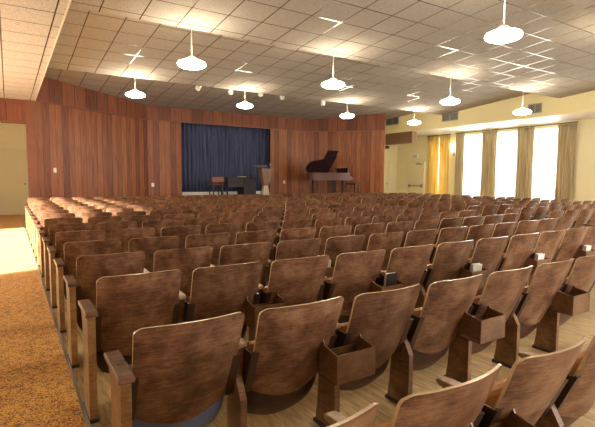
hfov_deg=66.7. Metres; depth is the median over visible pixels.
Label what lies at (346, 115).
pendant lamp
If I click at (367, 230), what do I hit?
chair
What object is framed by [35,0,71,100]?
trim
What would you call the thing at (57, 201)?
chair
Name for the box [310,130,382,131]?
trim
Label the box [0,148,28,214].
door
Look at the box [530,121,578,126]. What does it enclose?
curtain rod
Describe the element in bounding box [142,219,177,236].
chair
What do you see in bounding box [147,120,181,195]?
wall
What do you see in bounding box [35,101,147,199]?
wall
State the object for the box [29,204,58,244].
chair
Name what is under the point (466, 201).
chair
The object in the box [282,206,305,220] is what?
chair
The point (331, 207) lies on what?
chair
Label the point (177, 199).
chair
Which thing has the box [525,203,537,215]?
chair
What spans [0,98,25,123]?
trim
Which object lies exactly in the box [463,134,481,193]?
window
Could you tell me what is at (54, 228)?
chair
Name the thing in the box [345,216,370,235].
chair
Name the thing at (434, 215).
chair
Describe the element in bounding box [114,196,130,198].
chair
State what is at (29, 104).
trim
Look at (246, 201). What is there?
chair
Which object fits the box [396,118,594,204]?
wall
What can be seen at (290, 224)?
chair
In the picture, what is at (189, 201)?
chair
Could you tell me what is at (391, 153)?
wall
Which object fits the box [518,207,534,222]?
chair
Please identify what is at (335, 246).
chair
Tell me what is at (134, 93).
pendant lamp
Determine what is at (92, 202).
chair
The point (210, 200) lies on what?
chair
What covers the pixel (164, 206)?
chair
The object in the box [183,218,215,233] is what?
chair
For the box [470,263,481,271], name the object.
booklet
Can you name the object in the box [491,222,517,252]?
chair
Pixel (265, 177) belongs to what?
lectern
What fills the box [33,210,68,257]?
chair
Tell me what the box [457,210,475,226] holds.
chair
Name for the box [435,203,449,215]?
chair
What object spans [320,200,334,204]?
chair
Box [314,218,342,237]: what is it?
chair
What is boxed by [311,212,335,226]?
chair
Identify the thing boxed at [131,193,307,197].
floor
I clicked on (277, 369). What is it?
chair
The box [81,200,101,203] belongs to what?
chair
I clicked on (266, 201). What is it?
chair
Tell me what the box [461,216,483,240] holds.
chair
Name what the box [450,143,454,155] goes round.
wall sconce
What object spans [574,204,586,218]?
chair
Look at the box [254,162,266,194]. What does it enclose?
music stand
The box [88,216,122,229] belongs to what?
chair
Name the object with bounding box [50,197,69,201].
chair
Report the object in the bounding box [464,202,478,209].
chair
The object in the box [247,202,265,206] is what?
chair
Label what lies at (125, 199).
chair
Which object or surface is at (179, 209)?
chair
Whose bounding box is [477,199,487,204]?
chair
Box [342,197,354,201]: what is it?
chair
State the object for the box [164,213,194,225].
chair
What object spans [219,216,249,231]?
chair
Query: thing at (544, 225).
chair
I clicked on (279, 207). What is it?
chair
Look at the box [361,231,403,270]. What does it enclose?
chair
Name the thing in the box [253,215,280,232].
chair
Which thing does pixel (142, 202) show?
chair
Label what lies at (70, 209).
chair
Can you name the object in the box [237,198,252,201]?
chair
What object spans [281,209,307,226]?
chair
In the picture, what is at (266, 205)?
chair
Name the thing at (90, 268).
chair
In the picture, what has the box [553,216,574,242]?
chair
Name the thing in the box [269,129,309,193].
wall
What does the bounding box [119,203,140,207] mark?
chair
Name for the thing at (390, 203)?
chair
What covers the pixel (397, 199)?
chair
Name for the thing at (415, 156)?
exit sign
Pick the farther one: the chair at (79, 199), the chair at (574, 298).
the chair at (79, 199)
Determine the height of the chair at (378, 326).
0.808 m
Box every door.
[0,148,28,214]
[384,161,388,193]
[407,161,425,194]
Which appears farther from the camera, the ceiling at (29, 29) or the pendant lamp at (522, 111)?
the pendant lamp at (522, 111)
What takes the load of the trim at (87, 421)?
on the floor at (37, 389)
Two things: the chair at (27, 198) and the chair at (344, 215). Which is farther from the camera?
the chair at (27, 198)
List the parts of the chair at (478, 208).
backrest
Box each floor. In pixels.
[0,215,594,426]
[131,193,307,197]
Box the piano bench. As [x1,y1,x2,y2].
[346,183,360,193]
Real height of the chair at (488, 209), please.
0.818 m
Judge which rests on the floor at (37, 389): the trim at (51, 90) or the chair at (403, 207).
the chair at (403, 207)
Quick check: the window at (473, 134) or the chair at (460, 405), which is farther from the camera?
the window at (473, 134)
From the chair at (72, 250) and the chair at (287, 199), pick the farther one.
the chair at (287, 199)
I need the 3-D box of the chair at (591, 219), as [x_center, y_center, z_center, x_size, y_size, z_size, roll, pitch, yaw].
[6.182,0.284,9.491,0.553,0.818,0.367,-2,5,-32]
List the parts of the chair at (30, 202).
backrest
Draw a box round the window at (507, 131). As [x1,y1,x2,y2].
[495,131,517,189]
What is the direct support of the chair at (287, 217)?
on the floor at (37, 389)
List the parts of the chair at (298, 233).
backrest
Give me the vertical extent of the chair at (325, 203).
0.818 m
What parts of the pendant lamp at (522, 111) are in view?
lamp shade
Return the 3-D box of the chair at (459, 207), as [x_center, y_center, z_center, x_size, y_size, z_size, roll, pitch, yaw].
[3.830,0.140,11.130,0.553,0.818,0.367,-2,5,-32]
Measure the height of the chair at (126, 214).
0.818 m
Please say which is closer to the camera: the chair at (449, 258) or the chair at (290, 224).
the chair at (449, 258)
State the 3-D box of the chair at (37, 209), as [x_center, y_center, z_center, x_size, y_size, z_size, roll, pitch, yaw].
[-4.806,0.273,8.716,0.557,0.818,0.367,-2,5,-32]
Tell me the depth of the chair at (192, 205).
10.00 m
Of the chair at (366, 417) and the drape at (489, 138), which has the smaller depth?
the chair at (366, 417)
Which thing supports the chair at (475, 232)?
on the floor at (37, 389)
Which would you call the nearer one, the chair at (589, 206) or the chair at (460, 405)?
the chair at (460, 405)
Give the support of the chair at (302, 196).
on the floor at (37, 389)
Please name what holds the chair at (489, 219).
on the floor at (37, 389)
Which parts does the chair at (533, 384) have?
armrest, backrest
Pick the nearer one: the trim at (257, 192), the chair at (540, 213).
the chair at (540, 213)
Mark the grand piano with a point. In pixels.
(321, 167)
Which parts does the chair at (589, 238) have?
backrest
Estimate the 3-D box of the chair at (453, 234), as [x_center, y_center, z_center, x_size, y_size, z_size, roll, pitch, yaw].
[1.795,0.562,5.537,0.553,0.828,0.367,-2,5,-32]
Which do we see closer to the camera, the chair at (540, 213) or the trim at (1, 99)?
the chair at (540, 213)
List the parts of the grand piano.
lid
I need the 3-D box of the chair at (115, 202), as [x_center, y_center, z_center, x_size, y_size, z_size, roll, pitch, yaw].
[-4.333,0.093,11.044,0.553,0.818,0.367,-2,5,-32]
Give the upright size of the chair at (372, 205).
0.820 m
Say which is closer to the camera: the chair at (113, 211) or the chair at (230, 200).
the chair at (113, 211)
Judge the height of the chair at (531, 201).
0.818 m
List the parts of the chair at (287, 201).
backrest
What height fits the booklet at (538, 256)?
0.217 m
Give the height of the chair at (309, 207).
0.818 m
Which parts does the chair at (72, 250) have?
armrest, panel, backrest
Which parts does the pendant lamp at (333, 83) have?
lamp shade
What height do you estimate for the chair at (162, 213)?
0.818 m
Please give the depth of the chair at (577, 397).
2.02 m
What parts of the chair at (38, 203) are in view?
panel, backrest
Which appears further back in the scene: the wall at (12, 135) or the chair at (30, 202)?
the wall at (12, 135)
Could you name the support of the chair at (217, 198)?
on the floor at (37, 389)
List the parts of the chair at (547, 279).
foot plate, panel, seat, backrest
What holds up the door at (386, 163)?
in the wall at (391, 153)
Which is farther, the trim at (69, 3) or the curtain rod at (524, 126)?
the curtain rod at (524, 126)
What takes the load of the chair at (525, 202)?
on the floor at (37, 389)
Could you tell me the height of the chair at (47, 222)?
0.818 m
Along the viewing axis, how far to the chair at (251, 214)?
7.76 m
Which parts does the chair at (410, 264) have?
backrest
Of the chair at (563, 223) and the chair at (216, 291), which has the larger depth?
the chair at (563, 223)
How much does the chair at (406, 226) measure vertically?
0.818 m
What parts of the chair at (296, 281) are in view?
panel, backrest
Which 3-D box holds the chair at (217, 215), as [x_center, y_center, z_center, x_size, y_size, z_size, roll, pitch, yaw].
[-1.492,0.381,7.618,0.553,0.818,0.367,-2,5,-32]
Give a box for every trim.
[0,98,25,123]
[24,225,90,426]
[25,100,37,197]
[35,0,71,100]
[36,77,147,118]
[36,100,147,119]
[147,105,309,130]
[148,119,309,131]
[182,191,259,194]
[310,113,384,130]
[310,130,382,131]
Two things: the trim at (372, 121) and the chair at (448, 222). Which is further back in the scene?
the trim at (372, 121)
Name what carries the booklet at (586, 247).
in the chair at (589, 238)
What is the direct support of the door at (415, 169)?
in the wall at (584, 168)
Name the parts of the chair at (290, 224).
backrest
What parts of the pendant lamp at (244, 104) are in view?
lamp shade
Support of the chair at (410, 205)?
on the floor at (37, 389)
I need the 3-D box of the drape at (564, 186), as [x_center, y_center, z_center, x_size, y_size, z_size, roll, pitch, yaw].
[9.780,-1.594,16.516,0.096,3.350,0.684,-2,5,-32]
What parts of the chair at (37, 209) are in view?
panel, backrest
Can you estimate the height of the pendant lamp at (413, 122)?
0.576 m
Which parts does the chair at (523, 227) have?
backrest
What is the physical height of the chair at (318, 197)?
0.818 m
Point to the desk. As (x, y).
(245, 185)
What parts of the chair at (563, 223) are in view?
backrest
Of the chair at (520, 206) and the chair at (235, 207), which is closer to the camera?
the chair at (235, 207)
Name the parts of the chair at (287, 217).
backrest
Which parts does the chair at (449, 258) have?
panel, backrest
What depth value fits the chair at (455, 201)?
12.28 m
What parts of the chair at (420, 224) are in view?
backrest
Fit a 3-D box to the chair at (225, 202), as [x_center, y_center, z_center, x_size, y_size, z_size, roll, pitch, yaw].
[-2.003,0.074,11.479,0.553,0.818,0.367,-2,5,-32]
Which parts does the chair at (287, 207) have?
backrest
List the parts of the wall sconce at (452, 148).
lamp shade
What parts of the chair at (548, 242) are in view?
backrest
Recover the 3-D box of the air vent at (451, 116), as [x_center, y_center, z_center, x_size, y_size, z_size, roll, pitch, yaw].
[6.219,-3.952,18.458,0.028,0.340,0.800,-2,5,-32]
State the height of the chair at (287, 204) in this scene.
0.818 m
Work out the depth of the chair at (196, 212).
8.21 m
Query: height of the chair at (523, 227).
0.830 m
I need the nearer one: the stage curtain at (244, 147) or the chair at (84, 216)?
the chair at (84, 216)
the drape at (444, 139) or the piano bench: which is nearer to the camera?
the piano bench
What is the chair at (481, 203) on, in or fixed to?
on the floor at (37, 389)
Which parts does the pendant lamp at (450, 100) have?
lamp shade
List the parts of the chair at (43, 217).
panel, backrest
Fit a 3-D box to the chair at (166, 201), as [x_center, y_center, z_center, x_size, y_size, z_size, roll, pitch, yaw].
[-3.400,0.053,11.625,0.553,0.818,0.367,-2,5,-32]
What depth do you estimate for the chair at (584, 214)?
9.06 m
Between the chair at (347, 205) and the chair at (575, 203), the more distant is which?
the chair at (575, 203)
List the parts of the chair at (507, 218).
backrest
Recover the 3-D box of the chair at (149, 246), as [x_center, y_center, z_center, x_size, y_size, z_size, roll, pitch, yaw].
[-1.480,0.624,4.537,0.553,0.818,0.367,-2,5,-32]
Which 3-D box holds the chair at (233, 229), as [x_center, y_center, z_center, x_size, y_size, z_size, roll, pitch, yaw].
[-1.010,0.524,5.844,0.553,0.818,0.367,-2,5,-32]
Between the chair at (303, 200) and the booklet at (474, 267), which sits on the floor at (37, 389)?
the chair at (303, 200)
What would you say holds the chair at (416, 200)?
on the floor at (37, 389)
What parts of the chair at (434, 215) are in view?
backrest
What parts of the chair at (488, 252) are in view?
seat, backrest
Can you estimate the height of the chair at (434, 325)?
0.806 m
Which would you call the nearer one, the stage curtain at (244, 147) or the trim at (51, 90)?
the trim at (51, 90)
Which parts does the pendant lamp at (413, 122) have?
lamp shade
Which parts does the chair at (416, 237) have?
backrest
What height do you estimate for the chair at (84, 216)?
0.818 m
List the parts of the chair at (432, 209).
backrest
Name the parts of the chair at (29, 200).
backrest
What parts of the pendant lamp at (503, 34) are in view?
lamp shade, rod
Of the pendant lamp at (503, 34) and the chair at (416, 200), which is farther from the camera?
the chair at (416, 200)
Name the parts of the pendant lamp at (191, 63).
lamp shade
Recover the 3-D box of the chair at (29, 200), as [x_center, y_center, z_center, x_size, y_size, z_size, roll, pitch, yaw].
[-6.704,0.027,11.688,0.557,0.818,0.367,-2,5,-32]
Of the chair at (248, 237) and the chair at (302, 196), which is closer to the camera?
the chair at (248, 237)
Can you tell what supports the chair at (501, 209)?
on the floor at (37, 389)
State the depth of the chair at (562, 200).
13.59 m
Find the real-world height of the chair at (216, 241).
0.820 m
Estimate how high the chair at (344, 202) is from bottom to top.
0.820 m
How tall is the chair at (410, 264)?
0.845 m
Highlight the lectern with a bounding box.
[257,168,272,194]
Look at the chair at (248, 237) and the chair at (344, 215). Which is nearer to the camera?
the chair at (248, 237)
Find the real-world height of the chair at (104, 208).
0.820 m
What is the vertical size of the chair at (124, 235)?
0.818 m
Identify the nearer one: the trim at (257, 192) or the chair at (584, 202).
the chair at (584, 202)
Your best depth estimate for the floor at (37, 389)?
3.27 m
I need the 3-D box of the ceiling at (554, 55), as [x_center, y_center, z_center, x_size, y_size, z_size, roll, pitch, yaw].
[2.317,-3.864,11.034,14.580,0.700,18.600,-2,5,-32]
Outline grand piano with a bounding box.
[306,150,352,192]
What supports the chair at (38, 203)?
on the floor at (37, 389)
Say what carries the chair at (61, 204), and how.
on the floor at (37, 389)
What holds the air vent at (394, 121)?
in the wall at (503, 110)
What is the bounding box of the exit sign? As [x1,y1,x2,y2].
[412,154,418,158]
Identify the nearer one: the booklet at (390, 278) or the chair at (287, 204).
the booklet at (390, 278)
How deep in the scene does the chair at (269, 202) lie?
11.18 m
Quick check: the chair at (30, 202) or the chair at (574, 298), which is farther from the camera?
the chair at (30, 202)
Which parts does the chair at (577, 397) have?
armrest, panel, seat, backrest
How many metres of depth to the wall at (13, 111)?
12.52 m
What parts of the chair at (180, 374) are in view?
armrest, panel, seat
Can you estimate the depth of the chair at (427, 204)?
11.70 m
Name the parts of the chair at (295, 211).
backrest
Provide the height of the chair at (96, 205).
0.818 m
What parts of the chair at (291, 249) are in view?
panel, backrest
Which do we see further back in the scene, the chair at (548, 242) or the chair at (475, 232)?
the chair at (475, 232)
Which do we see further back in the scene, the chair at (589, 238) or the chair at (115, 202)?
the chair at (115, 202)
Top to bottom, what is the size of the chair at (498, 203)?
0.818 m
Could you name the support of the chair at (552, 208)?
on the floor at (37, 389)
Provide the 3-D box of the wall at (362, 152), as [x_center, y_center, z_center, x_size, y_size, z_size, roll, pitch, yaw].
[2.223,-2.586,20.587,3.411,4.750,0.121,2,5,15]
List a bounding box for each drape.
[426,135,438,194]
[438,134,449,196]
[454,133,464,195]
[480,130,497,196]
[515,127,534,199]
[554,122,576,204]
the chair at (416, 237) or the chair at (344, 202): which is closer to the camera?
the chair at (416, 237)
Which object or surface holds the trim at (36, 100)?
attached to the wall at (93, 154)
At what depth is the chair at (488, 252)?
4.33 m
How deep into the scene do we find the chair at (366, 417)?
1.23 m
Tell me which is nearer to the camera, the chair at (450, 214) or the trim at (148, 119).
the chair at (450, 214)
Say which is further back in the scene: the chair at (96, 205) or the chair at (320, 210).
the chair at (96, 205)
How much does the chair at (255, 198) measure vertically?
0.818 m
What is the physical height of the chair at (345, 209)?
0.818 m
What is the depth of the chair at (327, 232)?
5.52 m
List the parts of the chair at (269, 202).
backrest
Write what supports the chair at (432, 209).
on the floor at (37, 389)
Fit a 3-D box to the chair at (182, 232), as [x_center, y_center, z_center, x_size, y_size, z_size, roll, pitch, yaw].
[-1.481,0.543,5.560,0.553,0.818,0.367,-2,5,-32]
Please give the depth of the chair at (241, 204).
10.58 m
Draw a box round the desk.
[221,177,256,194]
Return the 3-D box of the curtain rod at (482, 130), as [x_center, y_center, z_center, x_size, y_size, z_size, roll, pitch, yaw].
[7.683,-3.566,19.795,0.157,0.036,1.720,-2,5,-32]
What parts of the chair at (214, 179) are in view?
backrest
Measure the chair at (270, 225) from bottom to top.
0.820 m
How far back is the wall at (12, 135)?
16.04 m
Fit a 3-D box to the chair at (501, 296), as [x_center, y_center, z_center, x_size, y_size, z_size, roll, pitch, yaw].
[1.311,0.760,3.132,0.662,0.808,0.376,-2,5,-32]
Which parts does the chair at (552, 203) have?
backrest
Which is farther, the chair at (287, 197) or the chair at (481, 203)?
the chair at (287, 197)
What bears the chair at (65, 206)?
on the floor at (37, 389)
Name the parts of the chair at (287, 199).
backrest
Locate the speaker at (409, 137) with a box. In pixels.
[385,131,416,144]
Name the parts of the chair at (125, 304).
armrest, panel, foot plate, seat, backrest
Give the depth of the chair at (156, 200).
12.21 m
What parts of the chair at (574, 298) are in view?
foot plate, panel, seat, backrest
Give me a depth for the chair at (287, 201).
11.49 m
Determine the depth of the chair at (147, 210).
8.65 m
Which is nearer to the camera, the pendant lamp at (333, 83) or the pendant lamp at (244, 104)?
the pendant lamp at (333, 83)
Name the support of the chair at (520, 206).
on the floor at (37, 389)
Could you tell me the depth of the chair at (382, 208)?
9.58 m
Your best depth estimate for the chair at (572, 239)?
5.27 m
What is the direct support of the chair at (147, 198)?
on the floor at (37, 389)
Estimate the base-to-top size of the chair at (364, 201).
0.818 m
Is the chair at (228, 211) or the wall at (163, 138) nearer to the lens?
the chair at (228, 211)
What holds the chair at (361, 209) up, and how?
on the floor at (37, 389)
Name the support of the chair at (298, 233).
on the floor at (37, 389)
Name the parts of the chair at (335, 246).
backrest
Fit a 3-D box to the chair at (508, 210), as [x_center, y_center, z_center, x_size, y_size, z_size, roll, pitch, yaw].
[4.314,0.283,9.348,0.557,0.818,0.367,-2,5,-32]
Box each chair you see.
[24,198,46,227]
[25,199,48,230]
[26,200,51,234]
[27,202,55,239]
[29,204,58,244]
[31,207,63,250]
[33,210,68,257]
[35,213,74,266]
[38,217,82,276]
[42,223,91,290]
[47,230,104,308]
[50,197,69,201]
[54,239,121,332]
[56,200,77,204]
[59,202,82,206]
[63,204,87,209]
[63,251,144,367]
[68,206,94,212]
[73,209,102,216]
[76,198,95,201]
[78,269,181,423]
[80,212,111,222]
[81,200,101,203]
[86,201,107,205]
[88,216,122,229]
[92,203,114,208]
[98,205,123,211]
[98,221,136,239]
[104,199,123,202]
[104,312,244,426]
[106,208,133,215]
[111,201,131,204]
[111,227,154,252]
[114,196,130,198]
[116,211,145,220]
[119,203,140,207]
[120,197,137,200]
[127,199,145,202]
[127,205,150,210]
[128,215,159,227]
[129,236,178,271]
[135,200,154,204]
[138,207,162,214]
[140,197,156,199]
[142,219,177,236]
[143,246,212,303]
[144,202,164,206]
[149,198,166,201]
[150,210,177,219]
[154,204,176,209]
[158,200,176,203]
[161,225,200,248]
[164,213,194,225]
[167,206,190,213]
[168,202,187,206]
[169,198,185,201]
[178,261,261,337]
[179,199,196,203]
[180,203,200,208]
[181,209,206,217]
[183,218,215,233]
[185,233,230,265]
[191,201,209,205]
[194,206,216,212]
[196,196,210,198]
[198,212,225,223]
[199,199,216,202]
[204,203,223,208]
[205,223,241,244]
[207,197,221,200]
[209,177,223,194]
[210,208,233,216]
[210,242,270,286]
[212,201,229,204]
[219,199,234,202]
[219,205,240,211]
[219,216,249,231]
[224,197,238,199]
[226,202,244,207]
[227,296,343,426]
[229,211,255,222]
[232,200,248,204]
[233,221,278,244]
[235,230,275,260]
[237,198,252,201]
[237,207,259,215]
[243,204,262,210]
[244,255,328,340]
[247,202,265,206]
[251,200,267,204]
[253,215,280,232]
[254,198,268,202]
[258,210,282,225]
[262,206,283,219]
[264,238,320,286]
[265,204,283,214]
[267,201,284,210]
[269,199,284,201]
[271,227,315,261]
[276,219,312,245]
[278,214,309,234]
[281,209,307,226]
[282,194,293,201]
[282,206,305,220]
[283,201,301,211]
[283,203,303,215]
[284,197,299,206]
[284,199,300,208]
[295,194,306,200]
[302,198,316,202]
[304,200,318,205]
[305,202,321,208]
[307,205,325,213]
[309,195,320,201]
[309,208,330,218]
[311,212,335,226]
[313,284,420,426]
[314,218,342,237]
[318,225,351,255]
[318,235,364,277]
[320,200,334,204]
[321,249,385,323]
[323,202,339,207]
[324,363,501,426]
[325,196,336,201]
[327,204,344,211]
[327,402,378,426]
[332,207,351,217]
[337,211,359,225]
[338,196,350,203]
[341,201,355,206]
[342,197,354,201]
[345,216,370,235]
[346,204,362,210]
[353,206,371,216]
[354,223,384,251]
[356,197,368,203]
[361,199,374,206]
[361,210,381,223]
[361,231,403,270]
[364,203,379,209]
[368,244,432,292]
[371,215,395,232]
[372,206,389,214]
[376,198,388,205]
[382,200,396,208]
[383,209,402,221]
[385,221,412,246]
[385,274,482,403]
[390,198,401,204]
[390,205,406,213]
[396,213,418,229]
[397,200,410,204]
[402,219,439,246]
[403,208,421,220]
[404,229,437,256]
[407,202,421,208]
[411,212,439,230]
[412,199,424,207]
[414,240,473,308]
[420,201,435,213]
[421,207,438,218]
[428,226,467,263]
[434,217,462,243]
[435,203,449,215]
[436,336,587,426]
[437,201,449,203]
[437,211,458,228]
[444,265,532,382]
[448,200,463,210]
[450,203,464,213]
[457,205,482,216]
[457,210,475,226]
[457,236,508,295]
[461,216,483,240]
[463,200,475,210]
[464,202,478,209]
[465,224,494,258]
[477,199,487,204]
[480,202,491,213]
[480,205,497,222]
[482,214,502,237]
[489,199,499,204]
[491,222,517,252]
[492,258,573,368]
[493,201,504,212]
[495,204,511,214]
[498,233,538,270]
[501,213,520,234]
[504,208,519,214]
[504,220,538,252]
[505,201,516,207]
[512,204,524,212]
[517,200,528,206]
[517,335,594,426]
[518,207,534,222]
[523,230,564,285]
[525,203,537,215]
[529,200,539,209]
[531,206,548,219]
[532,255,594,352]
[533,218,557,248]
[538,202,549,206]
[545,206,561,218]
[546,202,560,214]
[548,210,564,218]
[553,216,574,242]
[553,227,587,263]
[560,199,569,205]
[561,201,571,210]
[561,226,594,276]
[562,205,574,216]
[563,210,578,227]
[572,201,581,209]
[572,209,592,227]
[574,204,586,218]
[582,201,591,208]
[586,204,594,217]
[587,209,594,224]
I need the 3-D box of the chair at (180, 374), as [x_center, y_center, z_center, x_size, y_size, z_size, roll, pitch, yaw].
[-0.533,0.834,2.032,0.557,0.806,0.366,-2,5,-32]
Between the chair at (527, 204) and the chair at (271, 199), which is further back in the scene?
the chair at (271, 199)
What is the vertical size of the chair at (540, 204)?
0.818 m
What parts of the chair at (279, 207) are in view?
backrest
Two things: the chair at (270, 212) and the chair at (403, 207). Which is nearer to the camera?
the chair at (270, 212)
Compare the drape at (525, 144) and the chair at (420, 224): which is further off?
the drape at (525, 144)
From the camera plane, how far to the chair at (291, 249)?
4.21 m
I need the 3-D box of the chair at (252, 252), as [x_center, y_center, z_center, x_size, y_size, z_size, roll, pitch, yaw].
[-0.577,0.665,4.044,0.662,0.830,0.376,-2,5,-32]
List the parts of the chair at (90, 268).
armrest, panel, foot plate, seat, backrest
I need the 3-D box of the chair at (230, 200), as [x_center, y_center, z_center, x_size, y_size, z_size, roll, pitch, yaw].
[-2.020,-0.009,12.527,0.553,0.818,0.367,-2,5,-32]
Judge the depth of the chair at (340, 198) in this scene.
14.65 m
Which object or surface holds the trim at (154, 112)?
attached to the wall
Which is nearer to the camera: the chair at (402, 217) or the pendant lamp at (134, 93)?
the chair at (402, 217)
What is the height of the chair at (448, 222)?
0.818 m
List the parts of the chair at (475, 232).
backrest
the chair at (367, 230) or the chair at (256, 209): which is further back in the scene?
the chair at (256, 209)
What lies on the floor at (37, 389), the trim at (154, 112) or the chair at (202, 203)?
the chair at (202, 203)
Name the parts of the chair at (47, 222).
panel, backrest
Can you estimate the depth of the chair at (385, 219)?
7.17 m
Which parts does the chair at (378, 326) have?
foot plate, panel, seat, backrest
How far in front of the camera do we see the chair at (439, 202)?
11.96 m
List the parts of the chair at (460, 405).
armrest, backrest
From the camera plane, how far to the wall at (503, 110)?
16.50 m
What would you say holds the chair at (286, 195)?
on the floor at (37, 389)
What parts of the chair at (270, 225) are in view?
backrest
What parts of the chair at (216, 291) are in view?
panel, armrest, seat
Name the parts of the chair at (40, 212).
panel, backrest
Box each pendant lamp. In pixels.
[126,75,144,97]
[177,24,205,69]
[237,89,252,108]
[321,52,344,88]
[340,101,353,117]
[408,110,420,124]
[440,75,459,104]
[484,0,522,43]
[513,89,531,114]
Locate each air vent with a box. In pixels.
[386,117,398,125]
[442,111,457,121]
[528,103,541,113]
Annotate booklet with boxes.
[383,271,396,286]
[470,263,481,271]
[535,253,544,260]
[583,245,591,250]
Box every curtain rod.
[456,130,489,133]
[493,126,528,129]
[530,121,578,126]
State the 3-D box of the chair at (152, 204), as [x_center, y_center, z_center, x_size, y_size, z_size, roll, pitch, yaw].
[-3.436,0.138,10.560,0.662,0.820,0.376,-2,5,-32]
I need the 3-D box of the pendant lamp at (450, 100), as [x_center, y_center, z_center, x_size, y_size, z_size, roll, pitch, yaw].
[3.950,-3.191,11.682,0.496,0.754,0.496,-2,5,-32]
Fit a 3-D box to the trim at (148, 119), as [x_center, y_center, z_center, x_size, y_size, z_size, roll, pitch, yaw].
[-2.521,-3.643,18.868,7.320,0.035,0.060,-2,5,-32]
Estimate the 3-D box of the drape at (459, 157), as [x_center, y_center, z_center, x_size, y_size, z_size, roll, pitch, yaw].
[7.293,-1.917,20.409,0.096,3.350,0.449,-2,5,-32]
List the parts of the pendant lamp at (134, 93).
lamp shade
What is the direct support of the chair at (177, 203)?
on the floor at (37, 389)
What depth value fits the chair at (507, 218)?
7.67 m
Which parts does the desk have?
modesty panel, drawer, drawer, drawer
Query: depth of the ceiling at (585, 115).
17.32 m
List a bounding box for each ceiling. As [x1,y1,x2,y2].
[0,0,68,100]
[44,0,594,120]
[385,111,594,136]
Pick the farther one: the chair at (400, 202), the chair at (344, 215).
the chair at (400, 202)
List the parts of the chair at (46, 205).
panel, backrest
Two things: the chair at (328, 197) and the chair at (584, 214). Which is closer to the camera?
the chair at (584, 214)
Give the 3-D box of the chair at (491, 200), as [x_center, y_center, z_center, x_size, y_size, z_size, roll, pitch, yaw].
[5.675,-0.023,13.346,0.553,0.818,0.367,-2,5,-32]
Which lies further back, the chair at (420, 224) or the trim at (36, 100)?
the trim at (36, 100)
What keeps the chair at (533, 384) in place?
on the floor at (37, 389)
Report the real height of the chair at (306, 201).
0.818 m
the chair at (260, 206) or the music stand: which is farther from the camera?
the music stand
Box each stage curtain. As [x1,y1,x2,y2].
[181,123,224,191]
[224,126,268,190]
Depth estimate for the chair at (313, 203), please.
10.73 m
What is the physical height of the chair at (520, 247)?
0.843 m
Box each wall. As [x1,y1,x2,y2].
[0,101,22,120]
[0,123,26,148]
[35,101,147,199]
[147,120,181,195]
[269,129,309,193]
[309,130,384,193]
[384,137,397,192]
[385,90,594,133]
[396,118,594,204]
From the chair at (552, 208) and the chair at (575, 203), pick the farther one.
the chair at (575, 203)
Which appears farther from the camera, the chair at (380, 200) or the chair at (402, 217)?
the chair at (380, 200)
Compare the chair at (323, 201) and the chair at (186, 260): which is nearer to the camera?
the chair at (186, 260)
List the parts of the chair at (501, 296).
panel, seat, backrest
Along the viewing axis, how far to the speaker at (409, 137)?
20.78 m
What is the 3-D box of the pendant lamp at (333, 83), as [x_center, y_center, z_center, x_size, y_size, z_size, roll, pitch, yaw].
[0.762,-3.053,9.656,0.496,0.754,0.496,-2,5,-32]
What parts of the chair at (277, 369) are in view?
panel, armrest, seat, backrest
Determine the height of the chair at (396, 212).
0.818 m
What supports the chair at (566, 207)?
on the floor at (37, 389)
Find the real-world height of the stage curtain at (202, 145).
2.920 m
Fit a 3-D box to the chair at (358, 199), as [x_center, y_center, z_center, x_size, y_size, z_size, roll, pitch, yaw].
[1.932,-0.107,14.101,0.553,0.818,0.367,-2,5,-32]
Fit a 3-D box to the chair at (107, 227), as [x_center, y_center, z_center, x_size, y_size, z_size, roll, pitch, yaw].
[-2.429,0.501,6.022,0.553,0.818,0.367,-2,5,-32]
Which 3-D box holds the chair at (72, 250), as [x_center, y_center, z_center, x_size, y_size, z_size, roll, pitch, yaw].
[-1.957,0.643,4.260,0.557,0.818,0.367,-2,5,-32]
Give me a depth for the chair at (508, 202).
12.12 m
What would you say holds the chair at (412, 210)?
on the floor at (37, 389)
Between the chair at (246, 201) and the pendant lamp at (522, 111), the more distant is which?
the pendant lamp at (522, 111)
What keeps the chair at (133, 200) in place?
on the floor at (37, 389)
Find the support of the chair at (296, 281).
on the floor at (37, 389)
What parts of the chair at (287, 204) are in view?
backrest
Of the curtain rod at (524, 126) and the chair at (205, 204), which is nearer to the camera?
the chair at (205, 204)
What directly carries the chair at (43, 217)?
on the floor at (37, 389)
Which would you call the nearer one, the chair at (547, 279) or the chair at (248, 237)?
the chair at (547, 279)
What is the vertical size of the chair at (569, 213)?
0.818 m
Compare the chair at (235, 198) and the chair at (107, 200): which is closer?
the chair at (107, 200)
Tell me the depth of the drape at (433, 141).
21.65 m
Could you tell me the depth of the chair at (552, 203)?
11.67 m
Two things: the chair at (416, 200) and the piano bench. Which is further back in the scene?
the piano bench
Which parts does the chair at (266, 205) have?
backrest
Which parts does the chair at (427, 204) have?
backrest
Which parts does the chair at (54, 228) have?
armrest, panel, backrest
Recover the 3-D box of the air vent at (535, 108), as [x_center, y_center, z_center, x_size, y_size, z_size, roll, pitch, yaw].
[8.126,-3.595,15.483,0.028,0.320,0.480,-2,5,-32]
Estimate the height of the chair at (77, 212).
0.818 m
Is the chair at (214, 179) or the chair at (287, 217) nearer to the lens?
the chair at (287, 217)
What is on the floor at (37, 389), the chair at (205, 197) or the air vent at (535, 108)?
the chair at (205, 197)
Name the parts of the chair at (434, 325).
foot plate, panel, seat, backrest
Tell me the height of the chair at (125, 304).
0.843 m
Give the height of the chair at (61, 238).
0.818 m
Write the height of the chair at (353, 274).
0.843 m
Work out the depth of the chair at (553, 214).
8.42 m
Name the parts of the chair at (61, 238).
armrest, panel, backrest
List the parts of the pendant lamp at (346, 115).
lamp shade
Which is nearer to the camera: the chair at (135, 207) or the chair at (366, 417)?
the chair at (366, 417)
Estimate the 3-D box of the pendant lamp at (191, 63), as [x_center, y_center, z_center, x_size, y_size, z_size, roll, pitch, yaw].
[-1.870,-2.938,7.984,0.496,0.754,0.496,-2,5,-32]

